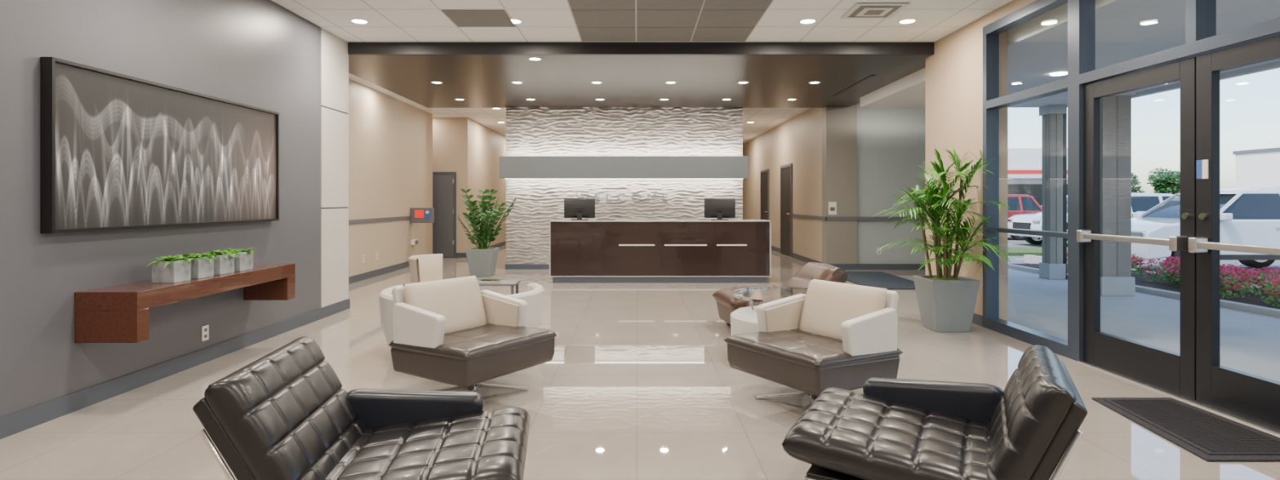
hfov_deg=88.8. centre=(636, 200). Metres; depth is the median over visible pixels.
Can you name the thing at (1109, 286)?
plinth
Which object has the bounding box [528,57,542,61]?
recessed light
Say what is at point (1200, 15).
center mullion
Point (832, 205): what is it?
light switch
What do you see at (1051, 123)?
column
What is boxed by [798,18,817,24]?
recessed light
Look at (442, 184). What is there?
door
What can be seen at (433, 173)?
head
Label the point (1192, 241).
bar mount
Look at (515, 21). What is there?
recessed light
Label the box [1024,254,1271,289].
curb
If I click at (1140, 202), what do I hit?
suv
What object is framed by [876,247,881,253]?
wall outlet
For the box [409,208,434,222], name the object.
terminal
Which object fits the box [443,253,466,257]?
baseboard
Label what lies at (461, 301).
cushion
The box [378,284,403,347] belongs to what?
tub chair
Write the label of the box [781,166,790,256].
door
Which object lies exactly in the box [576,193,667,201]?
sign
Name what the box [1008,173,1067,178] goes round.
canopy
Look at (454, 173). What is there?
door frame
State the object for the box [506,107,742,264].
stone wall
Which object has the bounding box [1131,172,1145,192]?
shade tree
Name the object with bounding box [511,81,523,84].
recessed light
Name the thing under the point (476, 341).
seat cushion
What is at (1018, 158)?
building
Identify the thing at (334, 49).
panel
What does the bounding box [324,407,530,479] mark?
seat cushion
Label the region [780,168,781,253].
door frame
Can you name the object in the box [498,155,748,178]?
wall band
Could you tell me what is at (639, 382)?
floor
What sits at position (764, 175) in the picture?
leaf
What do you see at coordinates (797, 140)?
wall
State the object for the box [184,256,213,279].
pot
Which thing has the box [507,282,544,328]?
tub chair
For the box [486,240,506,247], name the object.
baseboard
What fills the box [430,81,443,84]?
recessed light
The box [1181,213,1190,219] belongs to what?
lock
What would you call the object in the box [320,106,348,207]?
panel
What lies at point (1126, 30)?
canopy
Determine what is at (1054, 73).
light
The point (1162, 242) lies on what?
push bar
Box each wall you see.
[0,0,320,417]
[348,78,432,276]
[432,117,469,253]
[469,118,506,248]
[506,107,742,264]
[742,107,822,262]
[822,103,857,263]
[857,102,925,263]
[925,16,1008,320]
[983,0,1036,26]
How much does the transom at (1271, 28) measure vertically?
0.080 m
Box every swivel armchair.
[387,275,557,391]
[724,279,902,404]
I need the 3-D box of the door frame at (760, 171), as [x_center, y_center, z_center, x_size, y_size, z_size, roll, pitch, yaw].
[3.565,0.220,18.730,0.030,2.160,0.060,0,0,0]
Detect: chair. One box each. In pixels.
[192,336,530,479]
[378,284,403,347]
[408,253,443,283]
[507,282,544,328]
[781,345,1087,479]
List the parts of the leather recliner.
seat, arm, arm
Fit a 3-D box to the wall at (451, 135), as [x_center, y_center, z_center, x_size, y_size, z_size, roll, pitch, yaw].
[-4.835,-0.305,15.025,1.930,3.210,0.150,0,0,0]
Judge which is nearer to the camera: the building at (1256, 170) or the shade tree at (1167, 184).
the building at (1256, 170)
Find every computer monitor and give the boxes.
[564,198,595,220]
[704,198,735,220]
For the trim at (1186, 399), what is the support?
on the floor
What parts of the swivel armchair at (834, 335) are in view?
arm, leg, seat, leg, arm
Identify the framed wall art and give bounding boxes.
[40,57,279,233]
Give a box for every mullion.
[1067,0,1095,360]
[1185,0,1216,44]
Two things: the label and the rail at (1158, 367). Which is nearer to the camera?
the label
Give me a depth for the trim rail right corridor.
13.40 m
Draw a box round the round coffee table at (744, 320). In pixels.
[730,286,807,335]
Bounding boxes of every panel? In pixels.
[320,27,348,113]
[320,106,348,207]
[320,208,348,307]
[440,9,515,26]
[568,0,772,41]
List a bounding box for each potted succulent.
[146,254,195,283]
[178,253,217,279]
[204,249,239,275]
[221,247,256,271]
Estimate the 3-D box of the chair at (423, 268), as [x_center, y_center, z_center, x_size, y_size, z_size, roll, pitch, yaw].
[-2.100,0.942,6.922,0.600,0.713,0.583,0,0,10]
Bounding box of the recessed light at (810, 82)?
[808,81,820,84]
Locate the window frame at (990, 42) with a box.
[982,26,999,328]
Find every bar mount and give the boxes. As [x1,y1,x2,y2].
[1076,229,1091,242]
[1168,235,1188,251]
[1187,236,1208,253]
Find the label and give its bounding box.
[1201,159,1208,178]
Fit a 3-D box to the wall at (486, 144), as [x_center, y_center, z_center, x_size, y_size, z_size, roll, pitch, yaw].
[-3.935,-0.305,19.050,0.130,3.210,7.900,0,0,0]
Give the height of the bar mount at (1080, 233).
0.100 m
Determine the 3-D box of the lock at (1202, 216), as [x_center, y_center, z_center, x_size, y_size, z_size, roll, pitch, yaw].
[3.590,0.100,4.140,0.020,0.044,0.044,0,0,0]
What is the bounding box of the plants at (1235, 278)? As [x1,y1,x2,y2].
[1219,262,1279,307]
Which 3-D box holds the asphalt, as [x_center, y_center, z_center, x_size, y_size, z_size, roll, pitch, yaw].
[201.850,1.430,170.000,396.300,0.001,460.000,0,0,0]
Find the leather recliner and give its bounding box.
[711,262,848,325]
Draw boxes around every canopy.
[860,0,1279,107]
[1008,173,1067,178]
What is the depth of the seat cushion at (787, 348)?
3.98 m
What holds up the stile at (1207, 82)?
on the trim at (1186, 399)
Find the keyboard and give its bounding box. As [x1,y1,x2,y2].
[596,218,615,220]
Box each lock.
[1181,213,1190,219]
[1198,213,1207,220]
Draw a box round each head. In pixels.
[432,172,453,174]
[780,164,790,168]
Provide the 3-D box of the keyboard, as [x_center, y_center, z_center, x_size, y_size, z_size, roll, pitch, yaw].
[-0.500,0.304,10.660,0.300,0.015,0.120,0,0,0]
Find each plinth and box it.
[1039,262,1066,279]
[1100,276,1134,296]
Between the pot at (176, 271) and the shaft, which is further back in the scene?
the shaft
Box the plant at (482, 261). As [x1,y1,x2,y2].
[457,188,516,276]
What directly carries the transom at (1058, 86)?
attached to the window frame at (990, 42)
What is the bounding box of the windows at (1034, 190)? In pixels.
[1008,184,1067,205]
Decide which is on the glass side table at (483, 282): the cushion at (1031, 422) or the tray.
the tray
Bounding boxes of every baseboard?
[0,298,350,439]
[348,261,408,284]
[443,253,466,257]
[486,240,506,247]
[771,245,822,262]
[829,263,925,269]
[971,312,982,326]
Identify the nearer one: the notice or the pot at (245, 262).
the notice
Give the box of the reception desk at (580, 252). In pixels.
[549,219,771,283]
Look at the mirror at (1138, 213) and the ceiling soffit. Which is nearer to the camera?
the ceiling soffit
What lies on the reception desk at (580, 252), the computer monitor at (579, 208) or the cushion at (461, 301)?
the computer monitor at (579, 208)
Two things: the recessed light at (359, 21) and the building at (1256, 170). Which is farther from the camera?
the building at (1256, 170)
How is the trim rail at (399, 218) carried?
attached to the wall at (390, 139)
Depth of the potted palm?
6.49 m
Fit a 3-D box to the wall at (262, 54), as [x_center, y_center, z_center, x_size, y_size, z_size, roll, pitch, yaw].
[-3.580,-0.305,1.995,0.200,3.210,10.390,0,0,0]
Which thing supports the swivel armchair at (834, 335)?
on the floor
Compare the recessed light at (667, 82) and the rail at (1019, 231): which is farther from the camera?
the recessed light at (667, 82)
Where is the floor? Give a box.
[0,244,1279,479]
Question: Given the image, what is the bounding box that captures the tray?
[478,279,502,283]
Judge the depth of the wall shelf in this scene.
4.13 m
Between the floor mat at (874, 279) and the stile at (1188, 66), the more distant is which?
the floor mat at (874, 279)
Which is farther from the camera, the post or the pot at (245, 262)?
the post
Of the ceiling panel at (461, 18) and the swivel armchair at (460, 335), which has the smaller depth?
the swivel armchair at (460, 335)
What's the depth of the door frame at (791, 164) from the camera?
15.01 m
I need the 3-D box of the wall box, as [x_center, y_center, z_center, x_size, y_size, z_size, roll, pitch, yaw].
[-4.455,0.830,13.100,0.090,0.100,0.200,0,0,0]
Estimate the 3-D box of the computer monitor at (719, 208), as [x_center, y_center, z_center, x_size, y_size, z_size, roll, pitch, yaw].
[1.349,0.133,10.610,0.500,0.357,0.180,0,0,7]
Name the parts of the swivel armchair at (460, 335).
arm, leg, leg, seat, leg, arm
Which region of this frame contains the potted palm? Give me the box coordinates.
[869,145,1027,332]
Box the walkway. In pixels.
[1008,268,1279,382]
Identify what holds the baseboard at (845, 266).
attached to the wall
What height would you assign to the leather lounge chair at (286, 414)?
0.746 m
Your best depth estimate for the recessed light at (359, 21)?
6.95 m
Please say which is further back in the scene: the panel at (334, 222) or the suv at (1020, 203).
the suv at (1020, 203)
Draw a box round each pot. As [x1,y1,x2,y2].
[151,259,191,283]
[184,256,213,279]
[209,253,234,275]
[231,251,253,271]
[912,275,980,332]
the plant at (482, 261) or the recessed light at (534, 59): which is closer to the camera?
the recessed light at (534, 59)
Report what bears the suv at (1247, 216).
on the asphalt
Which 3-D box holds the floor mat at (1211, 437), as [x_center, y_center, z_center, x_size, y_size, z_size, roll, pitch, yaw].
[3.170,1.290,3.765,0.660,0.021,1.030,0,0,0]
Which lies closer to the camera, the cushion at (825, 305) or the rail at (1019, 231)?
the cushion at (825, 305)
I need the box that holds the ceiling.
[271,0,1012,143]
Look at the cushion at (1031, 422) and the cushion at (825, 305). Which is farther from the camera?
the cushion at (825, 305)
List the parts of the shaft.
cap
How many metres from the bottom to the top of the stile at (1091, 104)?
2.220 m
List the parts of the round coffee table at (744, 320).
post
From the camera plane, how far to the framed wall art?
4.55 m
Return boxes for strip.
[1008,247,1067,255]
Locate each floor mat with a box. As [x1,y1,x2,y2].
[846,271,915,289]
[1091,397,1279,462]
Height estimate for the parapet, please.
0.250 m
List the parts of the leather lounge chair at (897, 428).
arm, frame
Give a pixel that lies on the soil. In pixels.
(1253, 299)
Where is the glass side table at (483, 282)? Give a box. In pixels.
[477,279,520,294]
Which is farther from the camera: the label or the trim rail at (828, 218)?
the trim rail at (828, 218)
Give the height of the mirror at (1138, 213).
0.140 m
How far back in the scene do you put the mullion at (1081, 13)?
5.30 m
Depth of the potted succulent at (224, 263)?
5.01 m
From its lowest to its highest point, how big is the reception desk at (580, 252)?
0.988 m
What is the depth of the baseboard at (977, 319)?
6.84 m
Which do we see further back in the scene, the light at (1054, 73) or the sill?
the light at (1054, 73)
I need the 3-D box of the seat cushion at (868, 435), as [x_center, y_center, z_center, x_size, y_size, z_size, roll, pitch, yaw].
[1.065,0.971,2.639,0.780,0.139,0.720,7,3,28]
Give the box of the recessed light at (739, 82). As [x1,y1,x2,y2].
[737,81,748,84]
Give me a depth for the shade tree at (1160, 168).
61.67 m
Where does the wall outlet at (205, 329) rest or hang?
attached to the wall at (262, 54)
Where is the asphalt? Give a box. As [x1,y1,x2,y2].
[1008,235,1279,285]
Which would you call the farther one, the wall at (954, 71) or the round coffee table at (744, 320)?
the wall at (954, 71)
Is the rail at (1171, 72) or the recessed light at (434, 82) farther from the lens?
the recessed light at (434, 82)
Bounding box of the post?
[1062,105,1066,278]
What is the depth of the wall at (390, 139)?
11.71 m
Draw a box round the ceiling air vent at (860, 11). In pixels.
[840,3,911,18]
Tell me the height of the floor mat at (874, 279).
0.012 m
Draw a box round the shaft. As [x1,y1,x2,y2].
[1100,90,1135,276]
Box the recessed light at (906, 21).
[897,18,917,24]
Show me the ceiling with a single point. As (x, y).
(390, 20)
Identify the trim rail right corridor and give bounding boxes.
[792,213,826,220]
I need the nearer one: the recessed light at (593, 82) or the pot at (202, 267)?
the pot at (202, 267)
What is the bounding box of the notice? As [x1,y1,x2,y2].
[1195,160,1201,178]
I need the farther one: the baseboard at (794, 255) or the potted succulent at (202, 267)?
the baseboard at (794, 255)
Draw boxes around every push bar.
[1083,233,1168,245]
[1197,241,1279,255]
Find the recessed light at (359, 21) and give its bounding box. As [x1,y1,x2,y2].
[349,18,369,24]
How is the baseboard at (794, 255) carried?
attached to the wall at (797, 140)
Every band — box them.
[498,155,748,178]
[1008,169,1067,173]
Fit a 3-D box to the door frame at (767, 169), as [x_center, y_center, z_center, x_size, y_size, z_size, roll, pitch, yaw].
[3.565,0.220,17.670,0.030,2.160,0.060,0,0,0]
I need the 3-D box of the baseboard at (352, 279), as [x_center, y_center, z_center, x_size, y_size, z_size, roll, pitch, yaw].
[-4.494,1.245,11.150,0.012,0.110,6.500,0,0,0]
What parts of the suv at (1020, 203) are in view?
cabin glass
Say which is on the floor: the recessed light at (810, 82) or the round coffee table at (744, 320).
the round coffee table at (744, 320)
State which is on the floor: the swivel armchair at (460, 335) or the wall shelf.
the swivel armchair at (460, 335)
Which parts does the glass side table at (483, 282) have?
leg, leg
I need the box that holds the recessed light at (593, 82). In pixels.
[591,81,602,84]
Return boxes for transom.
[986,77,1067,108]
[1079,17,1279,84]
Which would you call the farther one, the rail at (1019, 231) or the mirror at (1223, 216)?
the mirror at (1223, 216)
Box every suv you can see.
[1008,192,1177,247]
[1008,194,1041,240]
[1131,187,1279,267]
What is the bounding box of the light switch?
[828,201,836,214]
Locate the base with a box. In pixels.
[505,263,549,269]
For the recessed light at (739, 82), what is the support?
in the ceiling
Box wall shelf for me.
[74,263,295,342]
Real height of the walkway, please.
0.110 m
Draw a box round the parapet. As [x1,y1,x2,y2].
[1232,147,1279,154]
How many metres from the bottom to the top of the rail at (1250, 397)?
0.260 m
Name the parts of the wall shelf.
leg, leg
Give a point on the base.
(512, 266)
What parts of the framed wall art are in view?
frame, frame, frame, frame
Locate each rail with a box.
[348,216,410,224]
[825,216,925,220]
[986,226,1067,238]
[1093,60,1180,97]
[1093,331,1180,395]
[1211,35,1279,71]
[1211,364,1279,431]
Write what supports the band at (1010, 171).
attached to the building at (1018, 158)
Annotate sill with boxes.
[986,318,1067,357]
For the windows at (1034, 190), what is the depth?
50.93 m
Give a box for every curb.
[1008,263,1279,317]
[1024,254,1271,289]
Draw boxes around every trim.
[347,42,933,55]
[1077,360,1279,435]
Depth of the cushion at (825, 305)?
4.31 m
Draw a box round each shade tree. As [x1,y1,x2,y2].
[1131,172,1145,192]
[1146,167,1180,193]
[1146,172,1180,195]
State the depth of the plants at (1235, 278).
8.51 m
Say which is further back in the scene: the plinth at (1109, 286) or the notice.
the plinth at (1109, 286)
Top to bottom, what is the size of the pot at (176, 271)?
0.150 m
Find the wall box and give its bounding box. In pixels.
[410,239,417,244]
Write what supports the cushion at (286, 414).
on the leather lounge chair at (286, 414)
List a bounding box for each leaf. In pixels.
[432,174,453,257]
[761,171,767,220]
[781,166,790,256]
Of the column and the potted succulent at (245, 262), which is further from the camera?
the column
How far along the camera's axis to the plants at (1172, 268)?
9.98 m
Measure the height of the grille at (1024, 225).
0.300 m
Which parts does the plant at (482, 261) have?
stem, stem, stem, pot, stem, stem, stem, stem, stem, stem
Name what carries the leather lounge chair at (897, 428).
on the floor
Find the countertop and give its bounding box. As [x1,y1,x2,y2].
[549,219,770,221]
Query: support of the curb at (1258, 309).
on the asphalt
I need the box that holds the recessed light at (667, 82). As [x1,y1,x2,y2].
[665,81,676,84]
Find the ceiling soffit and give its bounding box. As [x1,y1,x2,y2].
[348,55,929,107]
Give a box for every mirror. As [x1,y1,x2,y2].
[1136,211,1148,217]
[1219,213,1232,220]
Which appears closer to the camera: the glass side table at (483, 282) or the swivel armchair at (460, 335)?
the swivel armchair at (460, 335)
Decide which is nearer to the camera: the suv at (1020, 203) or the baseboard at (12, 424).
the baseboard at (12, 424)
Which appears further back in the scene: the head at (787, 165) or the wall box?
the head at (787, 165)
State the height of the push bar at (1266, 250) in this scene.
0.045 m
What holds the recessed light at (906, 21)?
in the ceiling
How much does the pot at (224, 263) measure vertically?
0.150 m
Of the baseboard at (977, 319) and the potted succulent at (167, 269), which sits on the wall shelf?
the potted succulent at (167, 269)
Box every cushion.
[204,336,366,479]
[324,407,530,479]
[387,323,557,360]
[403,275,487,333]
[724,328,902,368]
[781,387,987,479]
[799,279,887,340]
[986,345,1076,479]
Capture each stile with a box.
[1084,83,1100,364]
[1180,57,1195,400]
[1195,52,1219,406]
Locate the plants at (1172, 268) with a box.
[1131,253,1180,288]
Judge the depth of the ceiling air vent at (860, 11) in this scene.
6.50 m
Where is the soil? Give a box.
[1011,263,1279,309]
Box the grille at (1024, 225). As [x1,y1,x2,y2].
[1013,222,1031,229]
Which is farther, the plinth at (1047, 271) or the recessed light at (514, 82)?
the plinth at (1047, 271)
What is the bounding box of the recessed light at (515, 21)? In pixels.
[510,18,523,24]
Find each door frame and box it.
[453,172,456,257]
[760,170,761,219]
[767,168,768,222]
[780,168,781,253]
[790,163,792,257]
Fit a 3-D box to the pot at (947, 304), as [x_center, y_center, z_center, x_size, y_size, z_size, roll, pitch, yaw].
[3.130,1.040,6.620,0.468,0.520,0.468,0,0,0]
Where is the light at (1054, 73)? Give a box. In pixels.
[1050,71,1067,75]
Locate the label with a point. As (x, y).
(1205, 163)
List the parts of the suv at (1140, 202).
cabin glass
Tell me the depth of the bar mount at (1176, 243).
4.26 m
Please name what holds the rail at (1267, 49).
attached to the stile at (1207, 82)
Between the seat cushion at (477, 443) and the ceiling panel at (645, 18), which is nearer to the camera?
the seat cushion at (477, 443)
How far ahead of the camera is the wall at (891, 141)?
12.40 m
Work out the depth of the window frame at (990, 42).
6.67 m
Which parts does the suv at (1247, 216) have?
cabin glass, sill trim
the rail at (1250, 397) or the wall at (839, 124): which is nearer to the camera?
the rail at (1250, 397)
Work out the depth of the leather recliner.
6.50 m
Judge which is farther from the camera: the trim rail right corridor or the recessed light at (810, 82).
the trim rail right corridor
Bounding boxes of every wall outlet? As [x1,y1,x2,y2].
[201,324,208,341]
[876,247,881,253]

